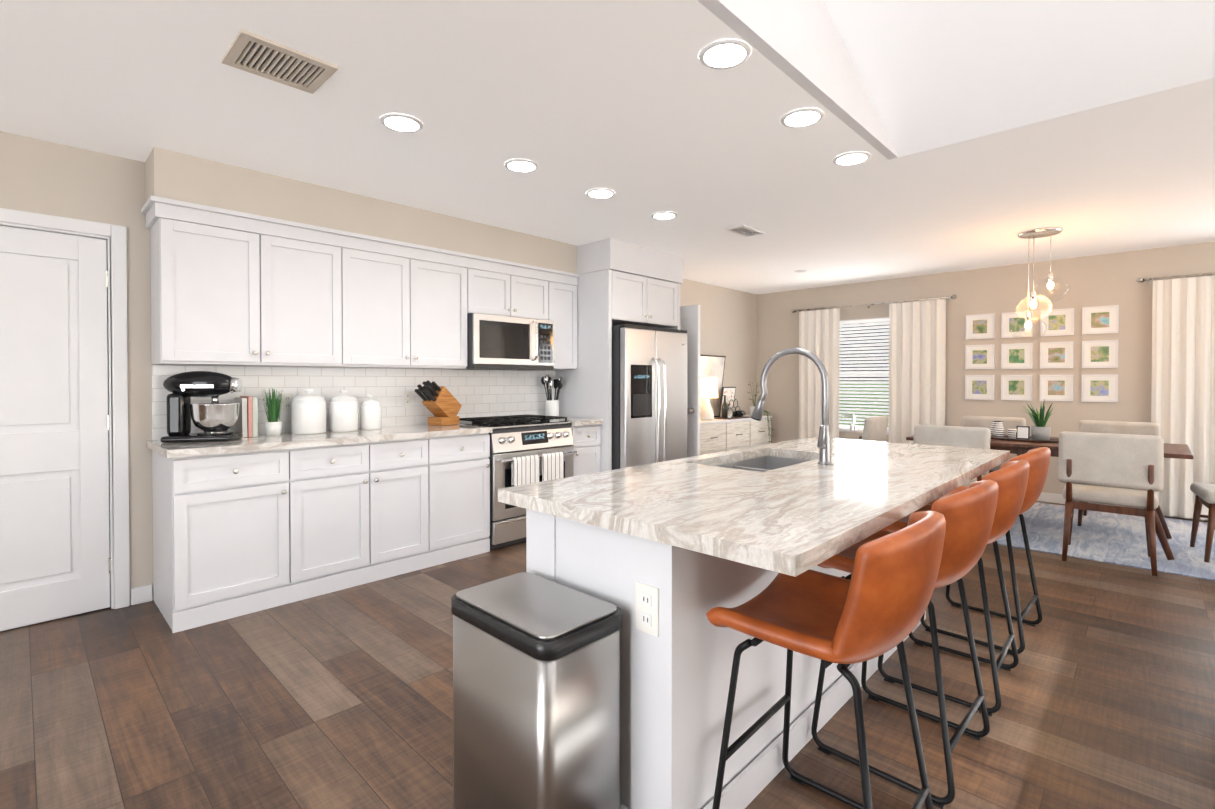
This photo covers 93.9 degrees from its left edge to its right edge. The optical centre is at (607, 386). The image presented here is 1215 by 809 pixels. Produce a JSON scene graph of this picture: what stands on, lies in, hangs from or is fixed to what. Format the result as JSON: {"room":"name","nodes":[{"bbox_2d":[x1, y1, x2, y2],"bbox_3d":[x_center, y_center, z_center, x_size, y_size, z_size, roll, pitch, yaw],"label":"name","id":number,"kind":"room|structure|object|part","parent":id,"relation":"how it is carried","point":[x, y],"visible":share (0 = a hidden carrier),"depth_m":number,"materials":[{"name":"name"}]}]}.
{"room":"kitchen","nodes":[
{"label":"kitchen","id":0,"kind":"room"},
{"bbox_2d":[150,365,293,448],"bbox_3d":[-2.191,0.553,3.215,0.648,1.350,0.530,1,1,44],"label":"backsplash","id":1,"kind":"structure","parent":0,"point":[254,379],"depth_m":3.52,"materials":[{"name":"white tile"}]},
{"bbox_2d":[294,367,373,436],"bbox_3d":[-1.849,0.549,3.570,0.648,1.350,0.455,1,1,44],"label":"backsplash","id":2,"kind":"structure","parent":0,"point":[327,383],"depth_m":3.93,"materials":[{"name":"white tile"}]},
{"bbox_2d":[145,147,576,273],"bbox_3d":[-1.453,-1.149,4.214,0.305,0.268,3.060,1,1,44],"label":"soffit","id":3,"kind":"structure","parent":0,"point":[173,175],"depth_m":3.66,"materials":[{"name":"paint"}]},
{"bbox_2d":[0,131,756,607],"bbox_3d":[-1.367,-0.068,4.608,0.100,2.560,10.250,1,1,44],"label":"wall","id":4,"kind":"structure","parent":0,"point":[46,177],"depth_m":3.19,"materials":[{"name":"paint"}]},
{"bbox_2d":[0,208,129,608],"bbox_3d":[-3.048,0.174,2.850,0.118,2.123,0.970,1,1,44],"label":"door frame","id":5,"kind":"structure","parent":4,"relation":"attached to","point":[113,236],"depth_m":3.12,"materials":[{"name":"white wood"}]},
{"bbox_2d":[0,225,110,630],"bbox_3d":[-3.038,0.211,2.849,0.051,2.029,0.821,1,1,44],"label":"door","id":6,"kind":"structure","parent":5,"relation":"attached to","point":[55,560],"depth_m":2.97,"materials":[{"name":"white wood"}]},
{"bbox_2d":[141,195,348,367],"bbox_3d":[-2.172,-0.566,3.441,0.346,0.877,0.979,1,1,44],"label":"upper cabinet","id":7,"kind":"object","parent":4,"relation":"attached to","point":[232,288],"depth_m":3.30,"materials":[{"name":"white wood"}]},
{"bbox_2d":[374,368,433,432],"bbox_3d":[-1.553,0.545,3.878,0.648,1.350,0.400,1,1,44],"label":"backsplash","id":8,"kind":"structure","parent":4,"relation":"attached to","point":[403,410],"depth_m":4.30,"materials":[{"name":"white tile"}]},
{"bbox_2d":[341,231,472,368],"bbox_3d":[-1.507,-0.573,4.133,0.346,0.877,0.940,1,1,44],"label":"upper cabinet","id":9,"kind":"object","parent":4,"relation":"attached to","point":[410,304],"depth_m":4.01,"materials":[{"name":"white wood"}]},
{"bbox_2d":[434,369,493,428],"bbox_3d":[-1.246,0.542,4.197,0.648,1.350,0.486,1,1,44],"label":"backsplash","id":10,"kind":"structure","parent":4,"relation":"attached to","point":[473,389],"depth_m":4.74,"materials":[{"name":"white tile"}]},
{"bbox_2d":[473,255,552,320],"bbox_3d":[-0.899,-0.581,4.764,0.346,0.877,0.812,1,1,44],"label":"upper cabinet","id":11,"kind":"object","parent":4,"relation":"attached to","point":[500,287],"depth_m":4.67,"materials":[{"name":"white wood"}]},
{"bbox_2d":[463,313,553,369],"bbox_3d":[-0.854,-0.354,4.722,0.436,0.426,0.802,1,1,44],"label":"microwave","id":12,"kind":"object","parent":11,"relation":"attached to","point":[497,342],"visible":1,"depth_m":4.56,"materials":[{"name":"silver metal"}]},
{"bbox_2d":[553,270,579,369],"bbox_3d":[-0.498,-0.585,5.181,0.346,0.877,0.345,1,1,44],"label":"upper cabinet","id":13,"kind":"object","parent":4,"relation":"attached to","point":[565,284],"depth_m":5.10,"materials":[{"name":"white wood"}]},
{"bbox_2d":[680,305,699,456],"bbox_3d":[0.652,0.176,6.064,0.787,2.024,0.184,1,1,44],"label":"open door","id":14,"kind":"structure","parent":4,"relation":"attached to","point":[690,319],"depth_m":5.81,"materials":[{"name":"white wood"}]},
{"bbox_2d":[494,370,577,475],"bbox_3d":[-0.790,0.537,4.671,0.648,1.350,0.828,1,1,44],"label":"backsplash","id":15,"kind":"structure","parent":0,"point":[515,392],"depth_m":5.10,"materials":[{"name":"white tile"}]},
{"bbox_2d":[0,501,1214,808],"bbox_3d":[1.534,1.273,1.832,8.350,0.060,10.450,1,1,44],"label":"floor","id":16,"kind":"structure","parent":0,"point":[340,699],"depth_m":2.20,"materials":[{"name":"brown wood"}]},
{"bbox_2d":[146,440,293,632],"bbox_3d":[-2.199,0.768,3.209,0.648,0.920,0.555,1,1,44],"label":"base cabinet","id":17,"kind":"object","parent":16,"relation":"on","point":[249,525],"depth_m":3.01,"materials":[{"name":"white wood"}]},
{"bbox_2d":[160,371,242,442],"bbox_3d":[-2.298,0.109,3.223,0.346,0.395,0.387,1,1,44],"label":"stand mixer","id":18,"kind":"object","parent":17,"relation":"on","point":[214,420],"visible":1,"depth_m":3.16,"materials":[{"name":"black metal"}]},
{"bbox_2d":[235,396,257,437],"bbox_3d":[-2.207,0.181,3.463,0.180,0.245,0.080,1,1,44],"label":"books","id":19,"kind":"object","parent":17,"relation":"on","point":[246,424],"visible":0.83,"depth_m":3.40,"materials":[{"name":"white paper"}]},
{"bbox_2d":[261,389,283,435],"bbox_3d":[-2.086,0.155,3.532,0.159,0.297,0.131,1,1,44],"label":"grass plant","id":20,"kind":"object","parent":17,"relation":"on","point":[273,425],"visible":1,"depth_m":3.50,"materials":[{"name":"green plant"}]},
{"bbox_2d":[294,433,373,601],"bbox_3d":[-1.849,0.764,3.573,0.648,0.920,0.455,1,1,44],"label":"base cabinet","id":21,"kind":"object","parent":16,"relation":"on","point":[334,476],"depth_m":3.38,"materials":[{"name":"white wood"}]},
{"bbox_2d":[291,389,333,433],"bbox_3d":[-1.939,0.157,3.684,0.199,0.289,0.199,0,1,38],"label":"canister","id":22,"kind":"object","parent":21,"relation":"on","point":[308,412],"depth_m":3.61,"materials":[{"name":"white ceramic"}]},
{"bbox_2d":[334,390,365,431],"bbox_3d":[-1.787,0.160,3.842,0.179,0.279,0.179,0,1,38],"label":"canister","id":23,"kind":"object","parent":21,"relation":"on","point":[345,406],"depth_m":3.78,"materials":[{"name":"white ceramic"}]},
{"bbox_2d":[374,429,433,580],"bbox_3d":[-1.553,0.760,3.881,0.648,0.920,0.400,1,1,44],"label":"base cabinet","id":24,"kind":"object","parent":16,"relation":"on","point":[403,462],"depth_m":3.70,"materials":[{"name":"white wood"}]},
{"bbox_2d":[365,394,381,429],"bbox_3d":[-1.658,0.176,3.976,0.139,0.244,0.139,0,1,38],"label":"canister","id":25,"kind":"object","parent":24,"relation":"on","point":[373,409],"depth_m":3.92,"materials":[{"name":"white ceramic"}]},
{"bbox_2d":[434,425,492,565],"bbox_3d":[-1.244,0.757,4.201,0.648,0.920,0.490,1,1,44],"label":"base cabinet","id":26,"kind":"object","parent":16,"relation":"on","point":[461,456],"depth_m":4.01,"materials":[{"name":"white wood"}]},
{"bbox_2d":[415,380,461,425],"bbox_3d":[-1.290,0.124,4.306,0.138,0.341,0.389,0,1,26],"label":"knife block","id":27,"kind":"object","parent":26,"relation":"on","point":[442,404],"visible":1,"depth_m":4.27,"materials":[{"name":"brown wood"}]},
{"bbox_2d":[459,414,576,549],"bbox_3d":[-0.753,0.735,4.637,0.696,0.955,0.798,1,1,44],"label":"range","id":28,"kind":"object","parent":16,"relation":"on","point":[527,449],"visible":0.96,"depth_m":4.34,"materials":[{"name":"silver metal"}]},
{"bbox_2d":[451,572,621,808],"bbox_3d":[-0.233,0.916,1.524,0.435,0.662,0.374,1,1,44],"label":"trash can","id":29,"kind":"object","parent":16,"relation":"on","point":[536,691],"visible":1,"depth_m":1.43,"materials":[{"name":"silver metal"}]},
{"bbox_2d":[578,418,602,475],"bbox_3d":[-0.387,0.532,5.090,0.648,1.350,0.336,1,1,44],"label":"base cabinet","id":30,"kind":"object","parent":16,"relation":"on","point":[589,430],"depth_m":4.91,"materials":[{"name":"white wood"}]},
{"bbox_2d":[541,374,562,415],"bbox_3d":[-0.504,0.085,5.234,0.174,0.399,0.228,1,1,44],"label":"utensil crock","id":31,"kind":"object","parent":30,"relation":"on","point":[552,407],"visible":0.92,"depth_m":5.17,"materials":[{"name":"white ceramic"}]},
{"bbox_2d":[555,238,682,471],"bbox_3d":[0.131,-0.047,5.558,0.734,2.497,1.055,1,1,44],"label":"surround","id":32,"kind":"object","parent":16,"relation":"on","point":[621,282],"visible":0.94,"depth_m":5.13,"materials":[{"name":"white wood"}]},
{"bbox_2d":[612,324,686,469],"bbox_3d":[0.218,0.328,5.468,0.878,1.750,0.910,1,1,44],"label":"fridge","id":33,"kind":"object","parent":16,"relation":"on","point":[649,394],"visible":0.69,"depth_m":5.10,"materials":[{"name":"silver metal"}]},
{"bbox_2d":[521,507,925,808],"bbox_3d":[0.702,0.798,2.422,0.619,0.878,2.199,1,1,44],"label":"kitchen island","id":34,"kind":"object","parent":16,"relation":"on","point":[665,557],"depth_m":1.57,"materials":[{"name":"white wood"}]},
{"bbox_2d":[498,437,1009,576],"bbox_3d":[0.807,0.338,2.278,0.990,0.040,2.300,1,1,44],"label":"island countertop","id":35,"kind":"structure","parent":34,"relation":"on","point":[791,519],"depth_m":1.68,"materials":[{"name":"beige stone"}]},
{"bbox_2d":[714,451,809,470],"bbox_3d":[0.693,0.453,2.500,0.392,0.219,0.732,1,1,44],"label":"sink","id":36,"kind":"object","parent":35,"relation":"in","point":[755,462],"depth_m":2.79,"materials":[{"name":"grey metal"}]},
{"bbox_2d":[751,347,857,462],"bbox_3d":[0.815,0.076,2.427,0.412,0.482,0.273,1,1,44],"label":"faucet","id":37,"kind":"object","parent":35,"relation":"on","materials":[{"name":"silver metal"}]},
{"bbox_2d":[700,415,771,454],"bbox_3d":[1.492,0.793,7.189,0.422,0.780,1.700,1,1,44],"label":"sideboard","id":38,"kind":"object","parent":16,"relation":"on","point":[719,435],"visible":0.42,"depth_m":6.96,"materials":[{"name":"white wood"}]},
{"bbox_2d":[700,377,717,419],"bbox_3d":[1.210,0.146,6.884,0.270,0.520,0.270,1,1,44],"label":"lamp","id":39,"kind":"object","parent":38,"relation":"on","point":[708,387],"visible":0.92,"depth_m":6.79,"materials":[{"name":"white fabric"}]},
{"bbox_2d":[700,355,735,416],"bbox_3d":[1.349,0.003,7.194,0.188,0.796,0.760,1,1,44],"label":"framed art","id":40,"kind":"object","parent":38,"relation":"on","point":[712,365],"visible":0.5,"depth_m":7.24,"materials":[{"name":"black paper"}]},
{"bbox_2d":[715,395,750,419],"bbox_3d":[1.617,0.256,7.222,0.220,0.293,0.550,1,1,44],"label":"tray","id":41,"kind":"object","parent":38,"relation":"on","point":[728,413],"visible":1,"depth_m":7.15,"materials":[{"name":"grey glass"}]},
{"bbox_2d":[748,382,773,441],"bbox_3d":[2.046,0.367,7.580,0.427,0.846,0.350,1,1,44],"label":"pothos plant","id":42,"kind":"object","parent":38,"relation":"on","point":[752,407],"visible":0.65,"depth_m":7.59,"materials":[{"name":"green plant"}]},
{"bbox_2d":[706,511,945,808],"bbox_3d":[0.593,0.775,1.491,0.500,0.943,0.480,1,1,42],"label":"stool","id":43,"kind":"object","parent":16,"relation":"on","point":[876,605],"visible":1,"depth_m":1.32,"materials":[{"name":"leather"}]},
{"bbox_3d":[0.576,0.944,1.508,0.438,0.606,0.474,1,1,42],"label":"frame","id":44,"kind":"part","parent":43,"relation":"part of","materials":[{"name":"black metal"}]},
{"bbox_3d":[0.592,0.483,1.488,0.509,0.366,0.500,1,1,42],"label":"seat","id":45,"kind":"part","parent":43,"relation":"part of","materials":[{"name":"leather"}]},
{"bbox_2d":[811,480,998,808],"bbox_3d":[1.036,0.770,1.951,0.480,0.943,0.500,-1,1,-45],"label":"stool","id":46,"kind":"object","parent":16,"relation":"on","point":[968,513],"visible":0.6,"depth_m":1.74,"materials":[{"name":"leather"}]},
{"bbox_3d":[1.020,0.939,1.969,0.474,0.606,0.438,-1,1,-45],"label":"frame","id":47,"kind":"part","parent":46,"relation":"part of","materials":[{"name":"black metal"}]},
{"bbox_3d":[1.035,0.478,1.949,0.500,0.366,0.509,-1,1,-45],"label":"seat","id":48,"kind":"part","parent":46,"relation":"part of","materials":[{"name":"leather"}]},
{"bbox_2d":[878,460,1029,716],"bbox_3d":[1.480,0.765,2.413,0.500,0.943,0.480,1,1,43],"label":"stool","id":49,"kind":"object","parent":16,"relation":"on","point":[1010,478],"visible":0.42,"depth_m":2.20,"materials":[{"name":"leather"}]},
{"bbox_3d":[1.463,0.934,2.430,0.438,0.606,0.474,1,1,43],"label":"frame","id":50,"kind":"part","parent":49,"relation":"part of","materials":[{"name":"black metal"}]},
{"bbox_3d":[1.479,0.473,2.410,0.509,0.366,0.500,1,1,43],"label":"seat","id":51,"kind":"part","parent":49,"relation":"part of","materials":[{"name":"leather"}]},
{"bbox_2d":[920,447,1050,654],"bbox_3d":[1.923,0.760,2.873,0.480,0.943,0.500,-1,1,-44],"label":"stool","id":52,"kind":"object","parent":16,"relation":"on","point":[1038,459],"visible":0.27,"depth_m":2.67,"materials":[{"name":"leather"}]},
{"bbox_3d":[1.907,0.928,2.891,0.474,0.606,0.438,-1,1,-44],"label":"frame","id":53,"kind":"part","parent":52,"relation":"part of","materials":[{"name":"black metal"}]},
{"bbox_3d":[1.922,0.468,2.871,0.500,0.366,0.509,-1,1,-44],"label":"seat","id":54,"kind":"part","parent":52,"relation":"part of","materials":[{"name":"leather"}]},
{"bbox_2d":[992,502,1214,580],"bbox_3d":[3.973,1.205,4.835,3.300,0.008,2.040,1,1,44],"label":"rug","id":55,"kind":"object","parent":16,"relation":"on","point":[1114,538],"visible":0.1,"depth_m":4.44,"materials":[{"name":"grey fabric"}]},
{"bbox_2d":[859,416,888,441],"bbox_3d":[2.784,0.744,5.543,0.563,0.888,0.530,1,1,44],"label":"dining chair","id":56,"kind":"object","parent":55,"relation":"on","point":[874,428],"visible":0.15,"depth_m":5.55,"materials":[{"name":"fabric"}]},
{"bbox_2d":[913,424,990,486],"bbox_3d":[2.809,0.755,4.574,0.563,0.888,0.530,-1,1,-44],"label":"dining chair","id":57,"kind":"object","parent":55,"relation":"on","point":[965,437],"visible":0.25,"depth_m":4.41,"materials":[{"name":"fabric"}]},
{"bbox_2d":[962,416,1025,472],"bbox_3d":[3.720,0.744,5.519,0.530,0.888,0.563,1,1,44],"label":"dining chair","id":58,"kind":"object","parent":55,"relation":"on","point":[987,422],"visible":0.12,"depth_m":5.59,"materials":[{"name":"fabric"}]},
{"bbox_2d":[906,435,1193,559],"bbox_3d":[3.599,0.825,4.745,1.780,0.748,0.880,1,1,44],"label":"dining table","id":59,"kind":"object","parent":55,"relation":"on","point":[1180,451],"visible":0.38,"depth_m":4.40,"materials":[{"name":"brown wood"}]},
{"bbox_2d":[991,402,1058,442],"bbox_3d":[3.517,0.274,4.812,0.570,0.350,0.424,1,1,44],"label":"decor","id":60,"kind":"object","parent":59,"relation":"on","point":[1040,431],"visible":0.92,"depth_m":4.72,"materials":[{"name":"concrete"}]},
{"bbox_2d":[1058,431,1163,575],"bbox_3d":[3.494,0.761,3.956,0.530,0.888,0.563,1,1,42],"label":"dining chair","id":61,"kind":"object","parent":55,"relation":"on","point":[1119,470],"visible":1,"depth_m":3.81,"materials":[{"name":"fabric"}]},
{"bbox_2d":[1077,420,1159,525],"bbox_3d":[4.383,0.751,4.881,0.530,0.888,0.563,1,1,44],"label":"dining chair","id":62,"kind":"object","parent":55,"relation":"on","point":[1121,427],"visible":0.21,"depth_m":4.94,"materials":[{"name":"fabric"}]},
{"bbox_2d":[1190,483,1214,562],"bbox_3d":[4.454,0.762,3.900,0.563,0.888,0.530,0,1,37],"label":"dining chair","id":63,"kind":"object","parent":55,"relation":"on","point":[1204,493],"visible":0.94,"depth_m":3.97,"materials":[{"name":"wood"}]},
{"bbox_2d":[0,0,1214,293],"bbox_3d":[1.534,-2.486,1.790,8.150,2.458,10.250,1,1,44],"label":"ceiling","id":64,"kind":"structure","parent":0,"point":[640,110],"depth_m":2.68,"materials":[{"name":"paint"}]},
{"bbox_2d":[221,29,337,93],"bbox_3d":[-1.275,-1.254,2.209,0.280,0.012,0.330,1,1,44],"label":"ceiling vent","id":65,"kind":"object","parent":64,"relation":"in","point":[252,53],"visible":1,"depth_m":2.19,"materials":[{"name":"beige metal"}]},
{"bbox_2d":[380,113,422,132],"bbox_3d":[-0.987,-1.262,2.724,0.195,0.007,0.195,0,1,-1],"label":"recessed light","id":66,"kind":"object","parent":64,"relation":"in","point":[401,122],"depth_m":2.72,"materials":[{"name":"white"}]},
{"bbox_2d":[504,159,538,172],"bbox_3d":[-0.496,-1.268,3.264,0.195,0.007,0.195,0,1,-1],"label":"recessed light","id":67,"kind":"object","parent":64,"relation":"in","point":[523,165],"depth_m":3.25,"materials":[{"name":"white"}]},
{"bbox_2d":[586,188,614,198],"bbox_3d":[-0.045,-1.273,3.746,0.195,0.007,0.195,0,1,-1],"label":"recessed light","id":68,"kind":"object","parent":64,"relation":"in","point":[600,193],"depth_m":3.73,"materials":[{"name":"white"}]},
{"bbox_2d":[651,212,676,219],"bbox_3d":[0.426,-1.279,4.251,0.195,0.007,0.195,0,1,-1],"label":"recessed light","id":69,"kind":"object","parent":64,"relation":"in","point":[659,215],"depth_m":4.23,"materials":[{"name":"white"}]},
{"bbox_2d":[699,39,750,69],"bbox_3d":[0.445,-1.255,2.151,0.195,0.007,0.195,0,1,-1],"label":"recessed light","id":70,"kind":"object","parent":64,"relation":"in","point":[725,53],"depth_m":2.14,"materials":[{"name":"white"}]},
{"bbox_2d":[725,225,764,236],"bbox_3d":[1.139,-1.283,4.689,0.170,0.010,0.340,1,1,44],"label":"ceiling vent","id":71,"kind":"object","parent":64,"relation":"in","point":[744,230],"visible":1,"depth_m":4.67,"materials":[{"name":"grey metal"}]},
{"bbox_2d":[780,108,823,127],"bbox_3d":[0.916,-1.261,2.669,0.195,0.007,0.195,0,1,-1],"label":"recessed light","id":72,"kind":"object","parent":64,"relation":"in","point":[801,117],"depth_m":2.65,"materials":[{"name":"white"}]},
{"bbox_2d":[833,151,870,165],"bbox_3d":[1.359,-1.267,3.158,0.195,0.007,0.195,0,1,-1],"label":"recessed light","id":73,"kind":"object","parent":64,"relation":"in","point":[845,159],"depth_m":3.14,"materials":[{"name":"white"}]},
{"bbox_2d":[1010,227,1069,340],"bbox_3d":[3.592,-0.836,4.727,0.400,0.905,0.380,1,1,44],"label":"pendant light","id":74,"kind":"object","parent":64,"relation":"hanging from","point":[1039,232],"visible":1,"depth_m":4.70,"materials":[{"name":"glass"}]},
{"bbox_2d":[756,241,1214,493],"bbox_3d":[5.053,-0.077,5.474,8.150,2.560,0.100,1,1,44],"label":"wall","id":75,"kind":"structure","parent":0,"point":[1100,280],"depth_m":6.03,"materials":[{"name":"paint"}]},
{"bbox_2d":[839,317,888,433],"bbox_3d":[3.280,-0.137,7.165,0.990,1.442,0.120,1,1,44],"label":"window","id":76,"kind":"structure","parent":75,"relation":"in","point":[849,430],"depth_m":7.24,"materials":[{"name":"clear glass"}]},
{"bbox_2d":[839,318,888,430],"bbox_3d":[3.276,-0.146,7.160,0.914,1.388,0.053,1,1,44],"label":"window blinds","id":77,"kind":"object","parent":76,"relation":"attached to","point":[869,322],"visible":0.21,"depth_m":7.19,"materials":[{"name":"white plastic"}]},
{"bbox_2d":[792,294,956,312],"bbox_3d":[3.233,-1.013,7.056,1.956,0.060,0.127,1,1,44],"label":"curtain rod","id":78,"kind":"object","parent":75,"relation":"attached to","point":[953,296],"visible":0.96,"depth_m":6.92,"materials":[{"name":"silver metal"}]},
{"bbox_2d":[799,308,839,438],"bbox_3d":[2.776,0.075,7.458,0.540,2.160,0.067,1,1,44],"label":"curtain","id":79,"kind":"object","parent":78,"relation":"hanging from","point":[819,334],"visible":0.69,"depth_m":7.46,"materials":[{"name":"fabric"}]},
{"bbox_2d":[889,299,945,443],"bbox_3d":[3.619,0.085,6.647,0.600,2.160,0.067,1,1,44],"label":"curtain","id":80,"kind":"object","parent":78,"relation":"hanging from","point":[917,349],"visible":0.73,"depth_m":6.65,"materials":[{"name":"fabric"}]},
{"bbox_2d":[965,375,993,399],"bbox_3d":[4.121,0.009,6.281,0.270,0.270,0.027,1,1,44],"label":"frame","id":81,"kind":"object","parent":75,"relation":"attached to","point":[980,387],"visible":0.98,"depth_m":6.28,"materials":[{"name":"white paper"}]},
{"bbox_2d":[965,313,994,339],"bbox_3d":[4.121,-0.661,6.273,0.270,0.270,0.027,1,1,44],"label":"frame","id":82,"kind":"object","parent":75,"relation":"attached to","point":[980,326],"visible":0.96,"depth_m":6.26,"materials":[{"name":"white paper"}]},
{"bbox_2d":[965,344,994,368],"bbox_3d":[4.121,-0.326,6.277,0.270,0.270,0.027,1,1,44],"label":"frame","id":83,"kind":"object","parent":75,"relation":"attached to","point":[979,356],"visible":0.96,"depth_m":6.27,"materials":[{"name":"white paper"}]},
{"bbox_2d":[1001,375,1031,400],"bbox_3d":[4.362,0.011,6.048,0.270,0.270,0.027,1,1,44],"label":"frame","id":84,"kind":"object","parent":75,"relation":"attached to","point":[1016,387],"visible":1,"depth_m":6.04,"materials":[{"name":"white paper"}]},
{"bbox_2d":[1001,311,1032,337],"bbox_3d":[4.362,-0.659,6.041,0.270,0.270,0.027,1,1,44],"label":"frame","id":85,"kind":"object","parent":75,"relation":"attached to","point":[1009,319],"visible":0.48,"depth_m":6.05,"materials":[{"name":"white paper"}]},
{"bbox_2d":[1001,343,1032,368],"bbox_3d":[4.362,-0.324,6.045,0.270,0.270,0.027,1,1,44],"label":"frame","id":86,"kind":"object","parent":75,"relation":"attached to","point":[1017,356],"visible":0.98,"depth_m":6.04,"materials":[{"name":"white paper"}]},
{"bbox_2d":[1040,308,1073,335],"bbox_3d":[4.604,-0.656,5.809,0.270,0.270,0.027,1,1,44],"label":"frame","id":87,"kind":"object","parent":75,"relation":"attached to","point":[1059,322],"visible":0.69,"depth_m":5.80,"materials":[{"name":"white paper"}]},
{"bbox_2d":[1040,341,1073,368],"bbox_3d":[4.604,-0.321,5.812,0.270,0.270,0.027,1,1,44],"label":"frame","id":88,"kind":"object","parent":75,"relation":"attached to","point":[1056,354],"visible":0.92,"depth_m":5.80,"materials":[{"name":"white paper"}]},
{"bbox_2d":[1040,375,1073,400],"bbox_3d":[4.604,0.014,5.816,0.270,0.270,0.027,1,1,44],"label":"frame","id":89,"kind":"object","parent":75,"relation":"attached to","point":[1056,387],"visible":0.98,"depth_m":5.81,"materials":[{"name":"white paper"}]},
{"bbox_2d":[1081,374,1117,401],"bbox_3d":[4.845,0.016,5.584,0.270,0.270,0.027,1,1,44],"label":"frame","id":90,"kind":"object","parent":75,"relation":"attached to","point":[1099,387],"visible":1,"depth_m":5.58,"materials":[{"name":"white paper"}]},
{"bbox_2d":[1082,340,1117,367],"bbox_3d":[4.845,-0.319,5.580,0.270,0.270,0.027,1,1,44],"label":"frame","id":91,"kind":"object","parent":75,"relation":"attached to","point":[1100,354],"visible":1,"depth_m":5.57,"materials":[{"name":"white paper"}]},
{"bbox_2d":[1082,305,1118,334],"bbox_3d":[4.845,-0.654,5.577,0.270,0.270,0.027,1,1,44],"label":"frame","id":92,"kind":"object","parent":75,"relation":"attached to","point":[1100,320],"visible":0.96,"depth_m":5.57,"materials":[{"name":"white paper"}]},
{"bbox_2d":[1037,492,1207,520],"bbox_3d":[5.015,1.155,5.449,7.950,0.095,0.016,1,1,44],"label":"baseboard","id":93,"kind":"structure","parent":75,"relation":"attached to","point":[1044,497],"depth_m":5.83,"materials":[{"name":"white wood"}]},
{"bbox_2d":[1137,272,1214,283],"bbox_3d":[5.791,-0.986,4.594,2.196,0.060,0.127,1,1,44],"label":"curtain rod","id":94,"kind":"object","parent":75,"relation":"attached to","point":[1142,280],"visible":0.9,"depth_m":5.17,"materials":[{"name":"silver metal"}]},
{"bbox_2d":[1151,275,1214,519],"bbox_3d":[5.237,0.102,5.090,0.510,2.160,0.067,1,1,44],"label":"curtain","id":95,"kind":"object","parent":94,"relation":"hanging from","point":[1183,367],"visible":0.75,"depth_m":5.11,"materials":[{"name":"fabric"}]}
]}

